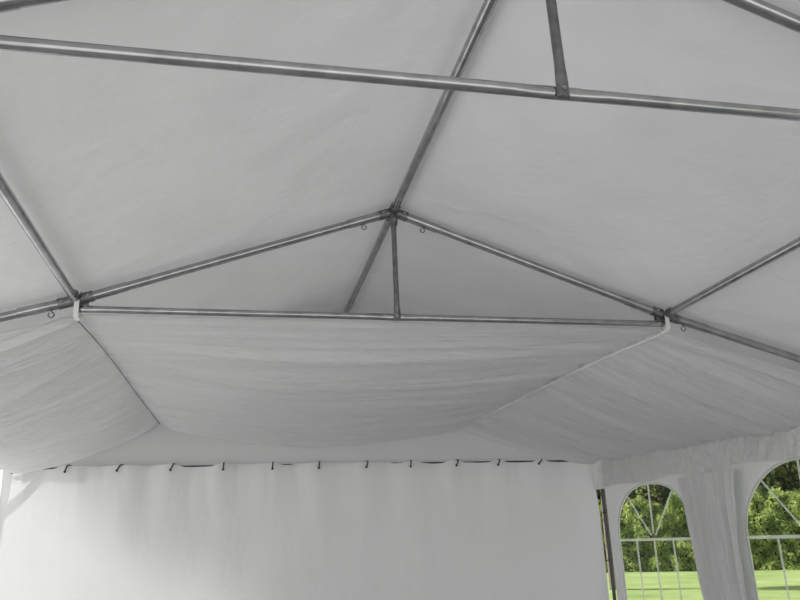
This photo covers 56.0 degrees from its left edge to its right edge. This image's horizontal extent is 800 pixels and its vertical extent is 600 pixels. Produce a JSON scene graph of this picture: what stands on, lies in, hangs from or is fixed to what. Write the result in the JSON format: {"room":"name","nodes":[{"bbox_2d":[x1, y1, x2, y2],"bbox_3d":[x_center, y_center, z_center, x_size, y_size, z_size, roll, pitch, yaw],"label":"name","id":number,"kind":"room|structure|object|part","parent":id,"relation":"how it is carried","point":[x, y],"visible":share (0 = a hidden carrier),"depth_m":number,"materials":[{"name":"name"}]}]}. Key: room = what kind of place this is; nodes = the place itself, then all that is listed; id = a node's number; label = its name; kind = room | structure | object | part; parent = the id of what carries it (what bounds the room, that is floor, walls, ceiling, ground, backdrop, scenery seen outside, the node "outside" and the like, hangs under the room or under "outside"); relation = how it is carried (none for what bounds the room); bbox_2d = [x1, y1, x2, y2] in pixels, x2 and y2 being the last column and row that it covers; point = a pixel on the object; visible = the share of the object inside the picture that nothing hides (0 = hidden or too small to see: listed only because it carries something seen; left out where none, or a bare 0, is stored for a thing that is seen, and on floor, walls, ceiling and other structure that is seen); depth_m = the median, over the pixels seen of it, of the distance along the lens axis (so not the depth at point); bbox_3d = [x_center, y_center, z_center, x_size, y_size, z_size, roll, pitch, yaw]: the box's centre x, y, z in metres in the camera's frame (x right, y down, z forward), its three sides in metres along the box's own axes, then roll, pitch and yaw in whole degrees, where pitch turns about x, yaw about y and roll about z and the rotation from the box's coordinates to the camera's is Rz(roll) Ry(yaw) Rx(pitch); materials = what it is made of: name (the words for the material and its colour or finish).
{"room":"party tent interior","nodes":[
{"label":"party tent interior","id":0,"kind":"room"},
{"bbox_2d":[0,470,2,497],"bbox_3d":[-2.570,1.294,2.607,0.028,2.312,7.480,2,-18,-12],"label":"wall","id":1,"kind":"structure","parent":0,"point":[1,471],"depth_m":6.30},
{"bbox_2d":[0,459,608,599],"bbox_3d":[-0.699,2.542,6.550,5.375,2.223,0.105,2,-18,-12],"label":"wall","id":2,"kind":"structure","parent":0,"point":[381,530],"depth_m":6.71,"materials":[{"name":"white fabric"}]},
{"bbox_2d":[43,460,567,469],"bbox_3d":[-0.761,1.529,6.964,5.320,0.025,0.026,2,-18,-12],"label":"crossbar","id":3,"kind":"object","parent":2,"relation":"attached to","point":[547,460],"visible":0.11,"depth_m":7.19,"materials":[{"name":"black metal"}]},
{"bbox_2d":[52,424,559,467],"bbox_3d":[-0.744,1.073,7.145,5.340,1.016,0.012,2,-18,-12],"label":"tent roof","id":4,"kind":"structure","parent":0,"point":[161,445],"depth_m":6.96,"materials":[{"name":"white fabric"}]},
{"bbox_2d":[0,0,799,406],"bbox_3d":[0.031,-0.170,3.578,5.460,0.882,7.740,2,-18,-12],"label":"ceiling","id":5,"kind":"structure","parent":0,"point":[125,171],"depth_m":2.97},
{"bbox_2d":[605,456,798,599],"bbox_3d":[2.771,1.330,3.302,0.001,2.300,7.840,2,-18,-12],"label":"wall","id":6,"kind":"structure","parent":0,"point":[747,474],"depth_m":5.28,"materials":[{"name":"white fabric"}]},
{"bbox_2d":[618,482,690,599],"bbox_3d":[2.136,2.220,6.230,0.017,1.379,1.240,2,-18,-12],"label":"window","id":7,"kind":"structure","parent":6,"relation":"in","point":[648,483],"depth_m":6.37,"materials":[{"name":"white plastic"}]},
{"bbox_2d":[590,426,799,489],"bbox_3d":[2.688,0.451,3.670,0.047,0.377,8.020,2,-18,-12],"label":"valance","id":8,"kind":"object","parent":6,"relation":"attached to","point":[707,457],"visible":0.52,"depth_m":5.68,"materials":[{"name":"white fabric"}]},
{"bbox_2d":[677,469,746,599],"bbox_3d":[2.265,2.182,5.238,0.090,1.900,0.730,2,-18,-12],"label":"curtain","id":9,"kind":"object","parent":8,"relation":"hanging from","point":[708,498],"visible":1,"depth_m":5.36,"materials":[{"name":"white fabric"}]},
{"bbox_2d":[745,456,799,599],"bbox_3d":[2.508,1.649,4.516,0.017,1.391,1.240,2,-18,-12],"label":"window","id":10,"kind":"structure","parent":6,"relation":"in","point":[778,537],"depth_m":4.96,"materials":[{"name":"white plastic"}]},
{"label":"floor","id":11,"kind":"structure","parent":0,"visible":0},
{"bbox_2d":[0,0,799,120],"bbox_3d":[0.442,0.411,1.616,5.381,3.177,0.150,2,-18,-12],"label":"roof truss","id":12,"kind":"object","parent":11,"relation":"on","point":[561,91],"visible":1,"depth_m":1.84,"materials":[{"name":"metal"}]},
{"bbox_3d":[0.400,-0.783,1.993,0.035,0.580,0.044,2,-18,-12],"label":"king post","id":13,"kind":"part","parent":12,"relation":"part of","materials":[{"name":"metal"}]},
{"bbox_2d":[0,202,799,362],"bbox_3d":[0.017,1.024,3.472,5.381,3.177,0.150,2,-18,-12],"label":"roof truss","id":14,"kind":"object","parent":11,"relation":"on","point":[391,215],"visible":0.96,"depth_m":3.82,"materials":[{"name":"metal"}]},
{"bbox_2d":[0,172,76,300],"bbox_3d":[-1.298,-0.305,2.550,0.039,0.038,1.900,2,-18,-12],"label":"purlin","id":15,"kind":"object","parent":14,"relation":"attached to","point":[6,193],"visible":1,"depth_m":2.73,"materials":[{"name":"metal"}]},
{"bbox_2d":[73,291,82,320],"bbox_3d":[-1.487,0.024,3.475,0.022,0.137,0.078,2,-18,-12],"label":"strap","id":16,"kind":"object","parent":14,"relation":"attached to","point":[77,316],"visible":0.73,"depth_m":3.44,"materials":[{"name":"white fabric"}]},
{"bbox_2d":[0,316,160,472],"bbox_3d":[-2.356,0.794,4.926,1.180,0.539,3.498,2,-18,-12],"label":"lining","id":17,"kind":"object","parent":14,"relation":"hanging from","point":[64,399],"visible":0.99,"depth_m":4.62,"materials":[{"name":"fabric"}]},
{"bbox_3d":[-1.819,0.602,5.106,0.007,0.049,3.499,1,-18,-11],"label":"seam cord","id":18,"kind":"part","parent":17,"relation":"part of","materials":[{"name":"fabric"}]},
{"bbox_2d":[343,219,389,312],"bbox_3d":[-0.403,0.093,5.636,0.041,0.040,3.525,2,-18,-12],"label":"pole","id":19,"kind":"object","parent":14,"relation":"attached to","point":[382,234],"visible":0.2,"depth_m":4.64,"materials":[{"name":"metal"}]},
{"bbox_2d":[80,314,663,447],"bbox_3d":[-0.380,0.715,5.380,3.003,0.299,3.498,2,-18,-12],"label":"lining","id":20,"kind":"object","parent":14,"relation":"hanging from","point":[273,381],"visible":1,"depth_m":4.60,"materials":[{"name":"fabric"}]},
{"bbox_3d":[-0.025,-0.171,3.849,0.035,0.580,0.044,2,-18,-12],"label":"king post","id":21,"kind":"part","parent":14,"relation":"part of","materials":[{"name":"metal"}]},
{"bbox_2d":[392,0,497,208],"bbox_3d":[0.165,-0.769,3.020,0.041,0.040,1.900,2,-18,-12],"label":"pole","id":22,"kind":"object","parent":14,"relation":"attached to","point":[488,6],"visible":1,"depth_m":2.93,"materials":[{"name":"metal"}]},
{"bbox_2d":[459,329,799,463],"bbox_3d":[1.569,0.917,5.737,1.300,0.521,3.499,2,-18,-12],"label":"lining","id":23,"kind":"object","parent":14,"relation":"hanging from","point":[671,391],"visible":1,"depth_m":5.01,"materials":[{"name":"fabric"}]},
{"bbox_3d":[1.008,0.709,5.684,0.012,0.047,3.502,3,-18,-14],"label":"seam cord","id":24,"kind":"part","parent":23,"relation":"part of","materials":[{"name":"white fabric"}]},
{"bbox_2d":[659,308,669,333],"bbox_3d":[1.429,0.112,4.079,0.022,0.137,0.078,2,-18,-12],"label":"strap","id":25,"kind":"object","parent":14,"relation":"attached to","point":[667,321],"visible":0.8,"depth_m":4.04,"materials":[{"name":"white fabric"}]},
{"bbox_2d":[668,237,799,314],"bbox_3d":[1.641,-0.222,3.160,0.039,0.038,1.900,2,-18,-12],"label":"purlin","id":26,"kind":"object","parent":14,"relation":"attached to","point":[793,245],"visible":1,"depth_m":3.46,"materials":[{"name":"metal"}]},
{"bbox_2d":[600,489,616,599],"bbox_3d":[1.982,2.705,6.972,0.120,1.985,0.120,2,-18,-12],"label":"post","id":27,"kind":"object","parent":11,"relation":"on","point":[602,490],"visible":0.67,"depth_m":7.08,"materials":[{"name":"black metal"}]},
{"label":"outside","id":28,"kind":"structure","parent":0,"visible":0},
{"bbox_2d":[606,570,799,599],"bbox_3d":[28.564,8.542,24.878,50.000,0.012,100.000,2,-18,-12],"label":"lawn","id":29,"kind":"structure","parent":28,"point":[770,583],"depth_m":21.73,"materials":[{"name":"green plant"}]},
{"bbox_2d":[596,489,601,508],"bbox_3d":[8.487,9.459,36.884,3.921,7.051,4.031,-11,-20,27],"label":"tree","id":30,"kind":"object","parent":29,"relation":"on","point":[597,491],"visible":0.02,"depth_m":36.01,"materials":[{"name":"green plant"}]},
{"bbox_3d":[8.492,9.056,37.052,3.921,6.354,4.113,-11,-20,27],"label":"crown","id":31,"kind":"part","parent":30,"relation":"part of","materials":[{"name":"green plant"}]},
{"bbox_2d":[600,488,615,589],"bbox_3d":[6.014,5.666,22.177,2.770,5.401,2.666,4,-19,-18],"label":"pole","id":32,"kind":"object","parent":29,"relation":"on","point":[604,488],"visible":0.02,"depth_m":21.73,"materials":[{"name":"grey metal"}]},
{"bbox_2d":[627,484,680,511],"bbox_3d":[12.213,8.491,35.077,4.064,7.530,3.791,-7,-18,15],"label":"tree","id":33,"kind":"object","parent":29,"relation":"on","point":[659,494],"visible":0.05,"depth_m":33.77,"materials":[{"name":"green plant"}]},
{"bbox_2d":[598,485,799,572],"bbox_3d":[12.336,9.255,30.400,22.188,3.353,1.989,-12,-20,28],"label":"hedge","id":34,"kind":"object","parent":29,"relation":"on","point":[765,517],"visible":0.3,"depth_m":30.19,"materials":[{"name":"green plant"}]},
{"bbox_2d":[754,460,799,499],"bbox_3d":[15.835,7.870,32.997,4.023,7.188,4.014,-12,-20,27],"label":"tree","id":35,"kind":"object","parent":29,"relation":"on","point":[785,476],"visible":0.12,"depth_m":31.56,"materials":[{"name":"green plant"}]}
]}

